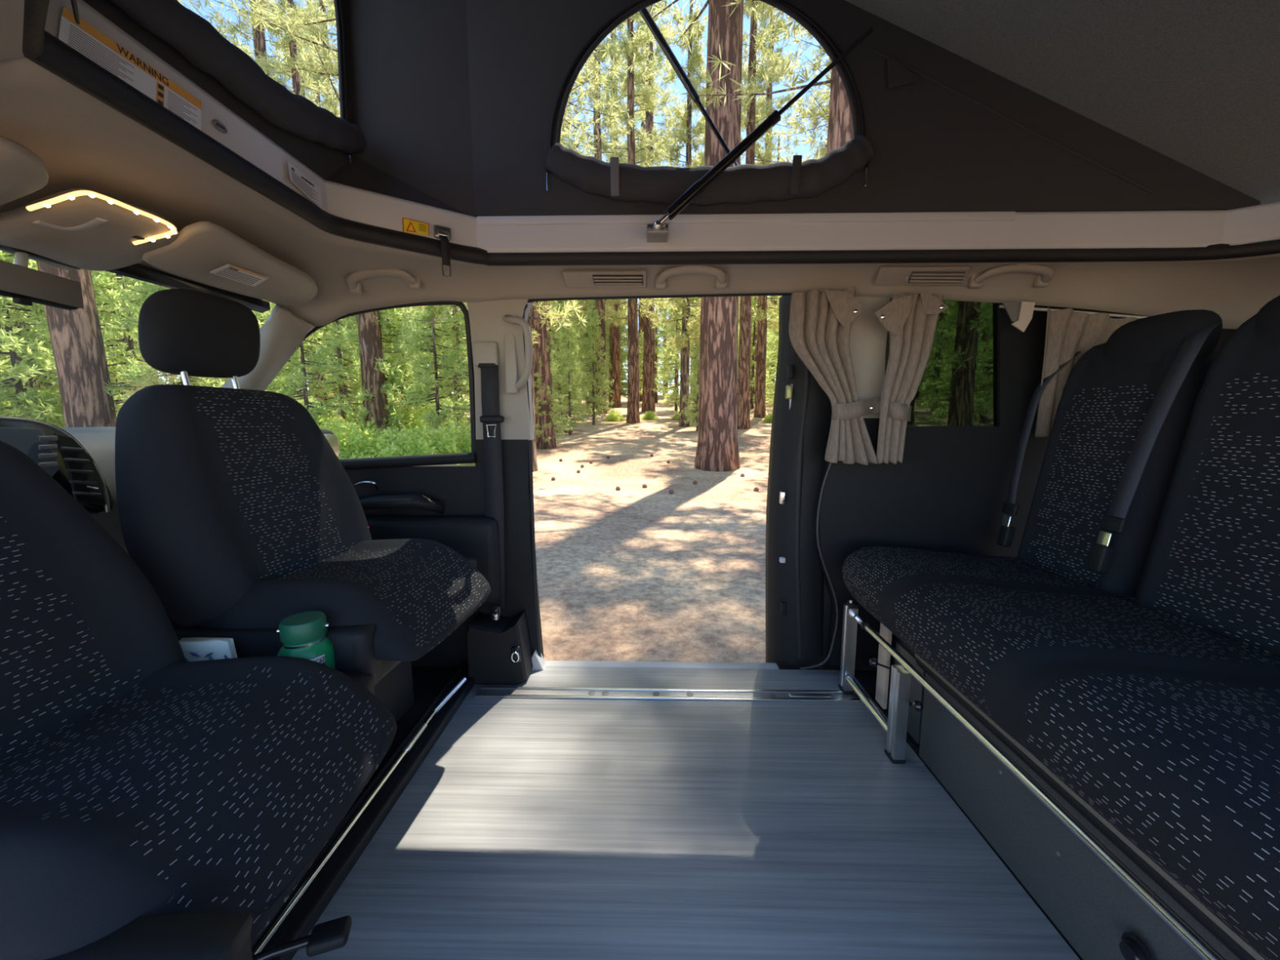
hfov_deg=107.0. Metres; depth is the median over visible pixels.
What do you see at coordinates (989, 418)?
fallen log
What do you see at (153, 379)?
fir tree
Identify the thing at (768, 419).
shrub
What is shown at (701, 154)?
pine tree
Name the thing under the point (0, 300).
fir tree
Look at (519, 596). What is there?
trim
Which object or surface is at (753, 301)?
fir tree
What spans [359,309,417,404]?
fir tree
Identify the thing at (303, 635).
water bottle
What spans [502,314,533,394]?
handle
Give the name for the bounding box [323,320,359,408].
fir tree
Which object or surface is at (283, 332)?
trim
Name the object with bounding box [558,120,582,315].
pine tree
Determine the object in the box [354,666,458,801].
trim
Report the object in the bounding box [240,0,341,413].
pine tree
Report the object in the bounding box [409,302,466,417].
pine tree
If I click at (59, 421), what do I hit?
shrub
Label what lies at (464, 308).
door frame
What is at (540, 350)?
pine tree
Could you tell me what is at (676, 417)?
shrub
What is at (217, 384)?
fir tree
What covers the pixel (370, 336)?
pine tree
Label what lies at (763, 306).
pine tree
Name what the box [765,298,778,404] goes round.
fir tree
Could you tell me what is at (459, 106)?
tent
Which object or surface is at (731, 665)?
trim
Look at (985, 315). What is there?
fir tree
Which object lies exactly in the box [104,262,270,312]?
trim
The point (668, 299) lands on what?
pine tree
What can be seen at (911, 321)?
curtain
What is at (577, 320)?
fir tree
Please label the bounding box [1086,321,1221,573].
belt
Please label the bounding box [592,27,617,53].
pine tree
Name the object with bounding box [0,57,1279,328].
ceiling
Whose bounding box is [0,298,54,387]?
fir tree
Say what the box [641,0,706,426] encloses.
pine tree
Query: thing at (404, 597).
seat cushion
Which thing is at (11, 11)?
trim
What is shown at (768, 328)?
fir tree
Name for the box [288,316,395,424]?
fir tree
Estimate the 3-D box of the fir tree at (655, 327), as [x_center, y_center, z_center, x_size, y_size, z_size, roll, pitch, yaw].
[1.860,-14.287,56.054,4.040,9.272,3.482,-4,8,-28]
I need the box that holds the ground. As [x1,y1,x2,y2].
[113,390,993,662]
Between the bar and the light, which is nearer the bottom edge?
the bar
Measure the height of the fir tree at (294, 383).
5.540 m
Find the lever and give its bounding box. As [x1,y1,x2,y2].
[252,915,351,959]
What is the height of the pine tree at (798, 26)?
24.570 m
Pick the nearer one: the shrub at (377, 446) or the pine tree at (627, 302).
the shrub at (377, 446)
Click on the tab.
(1020, 313)
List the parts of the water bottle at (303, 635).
lid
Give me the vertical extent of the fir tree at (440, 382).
8.117 m
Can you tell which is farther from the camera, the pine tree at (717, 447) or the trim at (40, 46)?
the pine tree at (717, 447)
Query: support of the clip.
attached to the trim at (1256, 224)
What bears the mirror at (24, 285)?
attached to the console
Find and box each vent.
[53,433,106,505]
[561,271,646,287]
[874,266,969,285]
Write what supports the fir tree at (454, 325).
on the ground
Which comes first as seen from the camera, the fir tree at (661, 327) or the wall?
the wall
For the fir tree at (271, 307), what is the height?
7.618 m
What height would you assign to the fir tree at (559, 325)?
6.251 m
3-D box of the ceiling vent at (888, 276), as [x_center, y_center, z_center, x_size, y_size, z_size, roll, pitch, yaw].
[0.793,-0.571,1.329,0.267,0.037,0.064,0,7,1]
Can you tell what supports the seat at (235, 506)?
on the trim at (428, 682)
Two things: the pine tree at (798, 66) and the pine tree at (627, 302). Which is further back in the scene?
the pine tree at (627, 302)
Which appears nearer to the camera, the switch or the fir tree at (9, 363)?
the switch
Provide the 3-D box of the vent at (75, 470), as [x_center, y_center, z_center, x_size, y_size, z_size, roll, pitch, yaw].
[-1.198,-0.020,1.015,0.006,0.163,0.071,0,7,1]
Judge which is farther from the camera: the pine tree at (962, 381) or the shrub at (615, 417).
the shrub at (615, 417)
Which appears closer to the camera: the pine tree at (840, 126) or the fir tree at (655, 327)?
the pine tree at (840, 126)
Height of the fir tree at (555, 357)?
6.666 m
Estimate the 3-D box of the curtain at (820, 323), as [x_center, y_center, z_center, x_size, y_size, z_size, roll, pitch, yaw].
[0.586,-0.294,1.402,0.307,0.505,0.129,0,7,1]
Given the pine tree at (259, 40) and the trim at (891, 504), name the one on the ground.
the pine tree at (259, 40)
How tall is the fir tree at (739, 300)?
11.446 m
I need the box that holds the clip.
[212,119,227,133]
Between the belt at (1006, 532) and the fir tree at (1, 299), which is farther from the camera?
the fir tree at (1, 299)
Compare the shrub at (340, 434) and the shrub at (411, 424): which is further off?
the shrub at (411, 424)
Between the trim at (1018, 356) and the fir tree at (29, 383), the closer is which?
the trim at (1018, 356)
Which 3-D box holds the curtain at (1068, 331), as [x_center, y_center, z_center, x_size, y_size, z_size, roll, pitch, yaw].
[1.311,-0.312,1.410,0.309,0.372,0.102,0,7,-1]
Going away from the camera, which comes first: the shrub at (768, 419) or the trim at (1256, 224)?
the trim at (1256, 224)
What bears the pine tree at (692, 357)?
on the ground
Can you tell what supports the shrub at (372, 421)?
on the ground
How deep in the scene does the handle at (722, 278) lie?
1.32 m
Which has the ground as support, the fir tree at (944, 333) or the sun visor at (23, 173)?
the fir tree at (944, 333)
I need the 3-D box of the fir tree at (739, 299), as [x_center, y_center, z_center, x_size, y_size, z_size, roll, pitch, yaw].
[6.926,-11.987,38.484,4.648,12.379,5.393,2,7,14]
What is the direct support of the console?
attached to the ceiling
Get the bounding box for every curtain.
[788,286,878,465]
[874,291,948,463]
[1034,306,1137,437]
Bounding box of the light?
[26,190,177,244]
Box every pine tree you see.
[36,0,208,427]
[194,0,337,399]
[232,0,389,439]
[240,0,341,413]
[280,7,335,402]
[281,0,342,396]
[299,0,357,405]
[333,319,386,389]
[400,306,424,364]
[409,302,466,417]
[415,306,464,399]
[463,112,593,471]
[530,44,639,448]
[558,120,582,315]
[560,21,644,408]
[560,30,651,413]
[567,148,609,403]
[580,0,680,423]
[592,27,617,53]
[596,0,693,412]
[617,19,668,401]
[619,302,627,395]
[639,0,779,471]
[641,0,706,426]
[654,297,681,395]
[657,298,695,396]
[672,298,699,394]
[680,0,853,162]
[685,0,807,429]
[689,160,696,393]
[690,102,739,336]
[737,4,813,417]
[737,144,775,403]
[738,56,767,307]
[767,133,786,363]
[767,295,778,380]
[775,11,907,426]
[777,17,831,159]
[780,27,831,138]
[907,396,915,424]
[915,317,943,399]
[946,300,981,426]
[952,302,991,407]
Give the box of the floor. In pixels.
[291,666,1079,959]
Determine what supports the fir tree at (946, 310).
on the ground
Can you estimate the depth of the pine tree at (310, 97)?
36.45 m
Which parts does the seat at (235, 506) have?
headrest post, headrest post, backrest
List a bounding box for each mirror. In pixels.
[0,244,84,310]
[320,428,338,457]
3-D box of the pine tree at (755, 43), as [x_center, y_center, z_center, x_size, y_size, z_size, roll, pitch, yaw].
[4.495,-12.825,19.592,4.078,21.840,5.000,5,9,37]
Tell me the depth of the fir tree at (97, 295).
14.84 m
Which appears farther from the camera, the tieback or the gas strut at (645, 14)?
the tieback
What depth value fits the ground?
5.18 m
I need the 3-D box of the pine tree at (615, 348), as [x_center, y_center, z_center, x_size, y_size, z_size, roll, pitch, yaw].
[-1.694,-21.676,33.789,7.663,33.472,6.251,5,9,37]
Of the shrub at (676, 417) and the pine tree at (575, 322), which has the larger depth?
the pine tree at (575, 322)
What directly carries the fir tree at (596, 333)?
on the ground
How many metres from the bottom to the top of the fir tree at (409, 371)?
9.522 m
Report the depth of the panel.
0.81 m
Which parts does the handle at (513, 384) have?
mount plate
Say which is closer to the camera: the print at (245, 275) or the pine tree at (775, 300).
the print at (245, 275)
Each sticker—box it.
[57,6,201,130]
[287,160,321,208]
[402,217,428,235]
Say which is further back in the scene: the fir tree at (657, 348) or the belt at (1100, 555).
the fir tree at (657, 348)
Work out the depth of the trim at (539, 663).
1.65 m
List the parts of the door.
handle, armrest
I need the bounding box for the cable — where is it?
[800,462,839,670]
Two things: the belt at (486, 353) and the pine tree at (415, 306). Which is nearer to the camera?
the belt at (486, 353)
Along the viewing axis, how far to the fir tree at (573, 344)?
18.63 m
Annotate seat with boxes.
[0,440,396,959]
[115,288,490,722]
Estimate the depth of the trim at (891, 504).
1.58 m
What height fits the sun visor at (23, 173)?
0.072 m
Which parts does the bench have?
bench bracket, bracket plate, backrest, backrest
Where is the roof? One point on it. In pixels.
(1196, 83)
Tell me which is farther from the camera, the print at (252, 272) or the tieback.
the tieback
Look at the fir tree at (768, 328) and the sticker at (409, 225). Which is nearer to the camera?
the sticker at (409, 225)
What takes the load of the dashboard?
attached to the wall
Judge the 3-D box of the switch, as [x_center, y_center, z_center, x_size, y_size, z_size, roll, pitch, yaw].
[-0.947,-0.458,0.897,0.020,0.006,0.030,0,7,1]
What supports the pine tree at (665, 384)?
on the ground
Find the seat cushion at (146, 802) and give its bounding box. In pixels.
[0,656,396,959]
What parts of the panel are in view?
knob, panel knob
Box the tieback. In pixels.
[832,398,911,421]
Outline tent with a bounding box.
[82,0,1260,217]
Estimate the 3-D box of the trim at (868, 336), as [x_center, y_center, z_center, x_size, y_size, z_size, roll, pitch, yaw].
[0.689,-0.369,1.478,0.179,0.361,0.137,0,7,1]
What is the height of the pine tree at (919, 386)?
29.707 m
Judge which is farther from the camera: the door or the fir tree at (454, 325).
the fir tree at (454, 325)
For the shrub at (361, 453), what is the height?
0.901 m
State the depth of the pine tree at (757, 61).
29.52 m
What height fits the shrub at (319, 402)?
1.933 m
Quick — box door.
[338,452,501,666]
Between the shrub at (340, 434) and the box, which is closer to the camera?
the box
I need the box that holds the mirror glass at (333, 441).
[324,434,338,457]
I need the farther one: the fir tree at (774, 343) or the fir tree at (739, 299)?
the fir tree at (739, 299)
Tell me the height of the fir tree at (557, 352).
10.643 m
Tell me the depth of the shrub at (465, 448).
9.54 m
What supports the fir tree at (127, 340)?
on the ground
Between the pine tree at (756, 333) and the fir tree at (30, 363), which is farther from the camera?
the pine tree at (756, 333)
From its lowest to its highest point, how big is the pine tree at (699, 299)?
22.763 m
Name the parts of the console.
sunglass lid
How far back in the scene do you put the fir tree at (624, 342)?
39.07 m
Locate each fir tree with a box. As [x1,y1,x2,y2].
[0,250,62,422]
[0,261,149,407]
[0,296,24,312]
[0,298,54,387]
[0,300,44,393]
[0,301,54,391]
[8,271,180,417]
[90,270,146,396]
[93,271,146,402]
[102,276,228,420]
[128,280,289,392]
[135,311,222,385]
[142,365,180,382]
[253,299,313,391]
[253,302,339,404]
[259,301,367,439]
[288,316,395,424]
[297,327,333,397]
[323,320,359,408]
[328,307,431,428]
[333,315,416,395]
[337,306,455,423]
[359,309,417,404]
[384,307,438,400]
[386,305,470,440]
[393,302,470,431]
[422,311,468,402]
[440,305,468,399]
[533,328,572,443]
[549,300,582,426]
[551,300,589,415]
[551,307,574,384]
[551,319,596,435]
[551,324,589,404]
[562,300,586,402]
[565,299,611,407]
[571,307,615,425]
[577,300,609,399]
[584,298,643,398]
[604,298,643,401]
[638,297,680,402]
[649,299,697,411]
[654,327,666,391]
[657,327,679,391]
[666,297,701,421]
[677,343,699,431]
[698,299,755,379]
[737,296,777,408]
[737,298,740,377]
[750,306,778,402]
[755,295,781,408]
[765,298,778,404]
[765,334,778,401]
[915,300,982,411]
[915,300,993,423]
[920,309,955,399]
[923,310,947,386]
[924,301,993,423]
[925,299,993,424]
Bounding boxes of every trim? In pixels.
[0,0,24,60]
[22,0,1279,266]
[44,0,1279,253]
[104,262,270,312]
[221,304,315,391]
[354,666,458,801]
[466,299,534,439]
[474,439,543,657]
[476,211,1015,225]
[522,293,791,657]
[531,649,546,670]
[544,660,779,669]
[815,417,943,665]
[849,296,889,417]
[853,670,1083,959]
[992,302,1235,426]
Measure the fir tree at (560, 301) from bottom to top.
8.570 m
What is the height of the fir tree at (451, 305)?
13.300 m
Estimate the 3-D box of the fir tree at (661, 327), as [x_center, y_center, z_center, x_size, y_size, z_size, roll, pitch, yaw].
[3.557,-15.355,60.962,3.566,9.495,4.137,-3,8,-26]
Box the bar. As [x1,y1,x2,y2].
[252,676,466,955]
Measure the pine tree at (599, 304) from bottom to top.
29.472 m
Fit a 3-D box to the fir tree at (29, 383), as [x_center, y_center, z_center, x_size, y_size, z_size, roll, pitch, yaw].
[-16.826,-6.631,12.846,4.530,12.063,5.256,3,8,22]
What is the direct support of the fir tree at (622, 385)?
on the ground
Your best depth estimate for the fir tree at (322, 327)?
32.35 m
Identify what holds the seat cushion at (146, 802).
on the seat at (156, 804)
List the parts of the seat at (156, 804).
backrest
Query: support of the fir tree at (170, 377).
on the ground
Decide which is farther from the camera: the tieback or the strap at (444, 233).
the tieback
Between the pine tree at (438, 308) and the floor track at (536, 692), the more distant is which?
the pine tree at (438, 308)
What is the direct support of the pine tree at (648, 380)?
on the ground
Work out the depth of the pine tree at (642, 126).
42.29 m
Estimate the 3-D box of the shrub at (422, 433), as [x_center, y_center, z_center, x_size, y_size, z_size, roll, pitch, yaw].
[-4.232,-0.393,9.252,2.581,1.329,2.512,3,8,21]
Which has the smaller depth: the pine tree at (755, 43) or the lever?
the lever
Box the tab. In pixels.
[1002,301,1035,332]
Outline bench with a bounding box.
[842,295,1279,959]
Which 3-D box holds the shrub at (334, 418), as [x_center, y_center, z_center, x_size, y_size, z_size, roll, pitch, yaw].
[-8.558,-1.190,13.057,2.310,1.352,2.271,-4,8,-32]
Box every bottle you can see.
[276,610,335,669]
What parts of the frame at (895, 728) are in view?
post, rail, clamp knob, knob stem, post, clamp knob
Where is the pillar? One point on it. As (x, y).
(798, 602)
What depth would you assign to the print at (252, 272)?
1.09 m
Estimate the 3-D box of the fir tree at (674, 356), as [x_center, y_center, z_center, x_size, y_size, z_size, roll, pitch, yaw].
[2.872,-6.569,24.194,2.861,7.618,3.319,-3,8,-25]
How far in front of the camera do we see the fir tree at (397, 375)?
13.03 m
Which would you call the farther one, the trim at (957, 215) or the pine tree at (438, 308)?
the pine tree at (438, 308)
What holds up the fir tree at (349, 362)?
on the ground
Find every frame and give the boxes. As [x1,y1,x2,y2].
[302,300,475,452]
[838,599,1226,959]
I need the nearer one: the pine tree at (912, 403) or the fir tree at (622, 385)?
the pine tree at (912, 403)
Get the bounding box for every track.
[474,686,871,702]
[999,305,1146,319]
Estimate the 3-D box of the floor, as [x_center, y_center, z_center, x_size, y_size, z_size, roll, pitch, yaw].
[0.079,0.769,0.993,1.280,0.040,1.370,0,7,1]
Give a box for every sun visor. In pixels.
[0,136,48,205]
[141,221,317,306]
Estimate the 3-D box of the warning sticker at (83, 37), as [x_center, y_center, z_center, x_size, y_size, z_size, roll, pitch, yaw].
[-0.714,-0.576,0.676,0.002,0.053,0.194,0,7,1]
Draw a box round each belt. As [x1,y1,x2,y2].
[472,341,504,608]
[996,351,1080,546]
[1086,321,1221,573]
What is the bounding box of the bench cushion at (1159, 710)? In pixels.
[842,546,1279,959]
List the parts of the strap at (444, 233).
buckle lever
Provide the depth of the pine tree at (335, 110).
29.47 m
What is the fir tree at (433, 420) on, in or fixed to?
on the ground
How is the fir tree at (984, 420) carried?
on the ground
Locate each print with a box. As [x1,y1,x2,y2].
[185,651,228,662]
[215,266,260,284]
[229,265,268,278]
[290,169,319,203]
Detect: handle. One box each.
[346,268,422,293]
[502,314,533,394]
[654,265,728,288]
[967,264,1053,288]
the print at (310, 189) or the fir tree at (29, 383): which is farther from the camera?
the fir tree at (29, 383)
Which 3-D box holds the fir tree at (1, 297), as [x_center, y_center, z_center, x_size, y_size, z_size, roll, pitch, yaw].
[-15.992,-6.045,8.806,4.710,12.543,5.465,0,7,0]
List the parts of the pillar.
panel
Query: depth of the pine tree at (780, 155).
61.71 m
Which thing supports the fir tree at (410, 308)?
on the ground
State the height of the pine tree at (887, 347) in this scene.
27.300 m
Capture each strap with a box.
[70,0,79,24]
[433,224,451,277]
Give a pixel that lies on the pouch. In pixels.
(194, 649)
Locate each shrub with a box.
[0,386,65,427]
[271,389,335,420]
[318,412,351,437]
[319,419,394,458]
[339,426,423,458]
[344,416,402,443]
[346,451,373,458]
[377,426,475,464]
[391,401,462,447]
[416,422,475,464]
[604,410,626,422]
[640,410,659,420]
[671,412,679,420]
[761,412,773,422]
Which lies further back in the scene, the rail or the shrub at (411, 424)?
the shrub at (411, 424)
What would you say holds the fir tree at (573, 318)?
on the ground
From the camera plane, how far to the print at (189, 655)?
0.88 m
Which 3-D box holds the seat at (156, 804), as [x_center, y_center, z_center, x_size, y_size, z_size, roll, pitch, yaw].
[-0.753,0.276,0.613,0.748,1.102,0.546,0,7,-3]
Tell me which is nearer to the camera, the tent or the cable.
the tent
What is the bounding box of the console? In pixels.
[0,188,178,271]
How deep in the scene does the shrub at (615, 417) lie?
24.58 m
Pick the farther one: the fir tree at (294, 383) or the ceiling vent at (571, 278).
the fir tree at (294, 383)
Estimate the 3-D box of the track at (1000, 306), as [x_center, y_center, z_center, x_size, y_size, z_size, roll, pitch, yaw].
[1.267,-0.487,1.375,0.446,0.042,0.008,0,7,0]
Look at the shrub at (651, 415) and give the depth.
25.59 m
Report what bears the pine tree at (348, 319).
on the ground
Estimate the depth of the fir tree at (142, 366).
27.41 m
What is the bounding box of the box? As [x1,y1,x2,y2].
[466,603,533,684]
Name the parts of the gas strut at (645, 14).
piston rod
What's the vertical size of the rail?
0.041 m
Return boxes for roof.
[844,0,1279,204]
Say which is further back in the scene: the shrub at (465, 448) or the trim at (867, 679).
the shrub at (465, 448)
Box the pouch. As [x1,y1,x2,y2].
[178,637,237,662]
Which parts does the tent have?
zip pull, zip pull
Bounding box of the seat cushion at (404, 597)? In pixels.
[197,538,490,661]
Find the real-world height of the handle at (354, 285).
0.060 m
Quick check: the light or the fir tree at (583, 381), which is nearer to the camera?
the light
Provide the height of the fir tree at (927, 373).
13.145 m
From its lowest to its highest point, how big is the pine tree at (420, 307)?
20.420 m
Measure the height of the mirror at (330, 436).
0.156 m
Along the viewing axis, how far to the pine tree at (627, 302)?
55.60 m
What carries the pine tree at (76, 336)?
on the ground
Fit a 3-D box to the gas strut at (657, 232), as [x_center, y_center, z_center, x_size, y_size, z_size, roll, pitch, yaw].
[0.294,-0.869,1.191,0.552,0.481,0.094,0,7,1]
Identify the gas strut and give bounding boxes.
[639,7,738,166]
[646,26,873,242]
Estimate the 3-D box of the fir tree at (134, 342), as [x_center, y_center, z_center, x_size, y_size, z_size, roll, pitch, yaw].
[-26.270,-9.294,24.154,4.527,12.056,5.253,0,7,3]
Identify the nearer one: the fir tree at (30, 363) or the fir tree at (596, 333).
the fir tree at (30, 363)
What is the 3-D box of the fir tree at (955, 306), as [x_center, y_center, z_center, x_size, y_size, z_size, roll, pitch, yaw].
[13.126,-5.722,19.312,2.894,7.705,3.357,-3,8,-24]
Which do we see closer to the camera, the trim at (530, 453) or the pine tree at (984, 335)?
the trim at (530, 453)
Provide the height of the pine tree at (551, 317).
16.470 m
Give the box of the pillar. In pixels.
[765,295,877,670]
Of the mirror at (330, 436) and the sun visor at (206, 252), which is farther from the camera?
the mirror at (330, 436)
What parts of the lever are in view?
lever arm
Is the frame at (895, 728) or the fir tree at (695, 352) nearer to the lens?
the frame at (895, 728)
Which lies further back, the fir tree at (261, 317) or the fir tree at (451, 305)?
the fir tree at (451, 305)
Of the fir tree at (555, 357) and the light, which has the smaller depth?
the light
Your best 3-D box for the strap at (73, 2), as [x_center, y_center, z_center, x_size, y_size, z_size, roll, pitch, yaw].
[-0.677,-0.603,0.556,0.014,0.106,0.024,0,7,1]
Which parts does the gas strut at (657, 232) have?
piston rod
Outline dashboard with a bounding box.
[0,416,128,555]
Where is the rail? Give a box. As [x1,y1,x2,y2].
[251,661,474,959]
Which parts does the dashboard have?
chrome trim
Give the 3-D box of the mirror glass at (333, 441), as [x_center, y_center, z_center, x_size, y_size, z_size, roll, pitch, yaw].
[-1.200,-0.122,1.804,0.004,0.106,0.156,0,7,1]
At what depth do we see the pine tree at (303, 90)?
32.73 m
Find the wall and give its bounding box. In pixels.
[876,426,1134,666]
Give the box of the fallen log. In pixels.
[972,407,993,421]
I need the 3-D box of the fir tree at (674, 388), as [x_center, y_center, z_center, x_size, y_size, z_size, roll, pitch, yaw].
[2.581,-8.693,32.219,3.218,8.570,3.734,5,8,32]
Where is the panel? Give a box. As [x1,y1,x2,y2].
[915,653,1264,959]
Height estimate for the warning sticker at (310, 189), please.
0.053 m
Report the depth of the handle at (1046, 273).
1.31 m
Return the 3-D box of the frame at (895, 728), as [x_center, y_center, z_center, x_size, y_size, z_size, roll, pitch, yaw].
[0.677,0.606,0.902,0.084,0.308,1.267,0,7,1]
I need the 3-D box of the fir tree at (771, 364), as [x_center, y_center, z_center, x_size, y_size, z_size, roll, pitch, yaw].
[10.666,-8.504,37.068,2.432,5.910,2.730,0,7,-1]
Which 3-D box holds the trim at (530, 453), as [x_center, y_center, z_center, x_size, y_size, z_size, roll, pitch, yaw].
[0.055,0.060,1.544,0.863,1.265,0.129,0,7,1]
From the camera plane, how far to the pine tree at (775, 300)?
60.85 m
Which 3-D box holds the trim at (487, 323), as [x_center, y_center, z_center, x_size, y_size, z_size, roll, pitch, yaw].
[-0.437,-0.339,1.517,0.210,0.423,0.158,0,7,1]
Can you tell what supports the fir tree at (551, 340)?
on the ground
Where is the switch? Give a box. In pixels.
[131,235,152,242]
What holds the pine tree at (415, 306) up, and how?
on the ground
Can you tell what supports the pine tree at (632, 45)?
on the ground

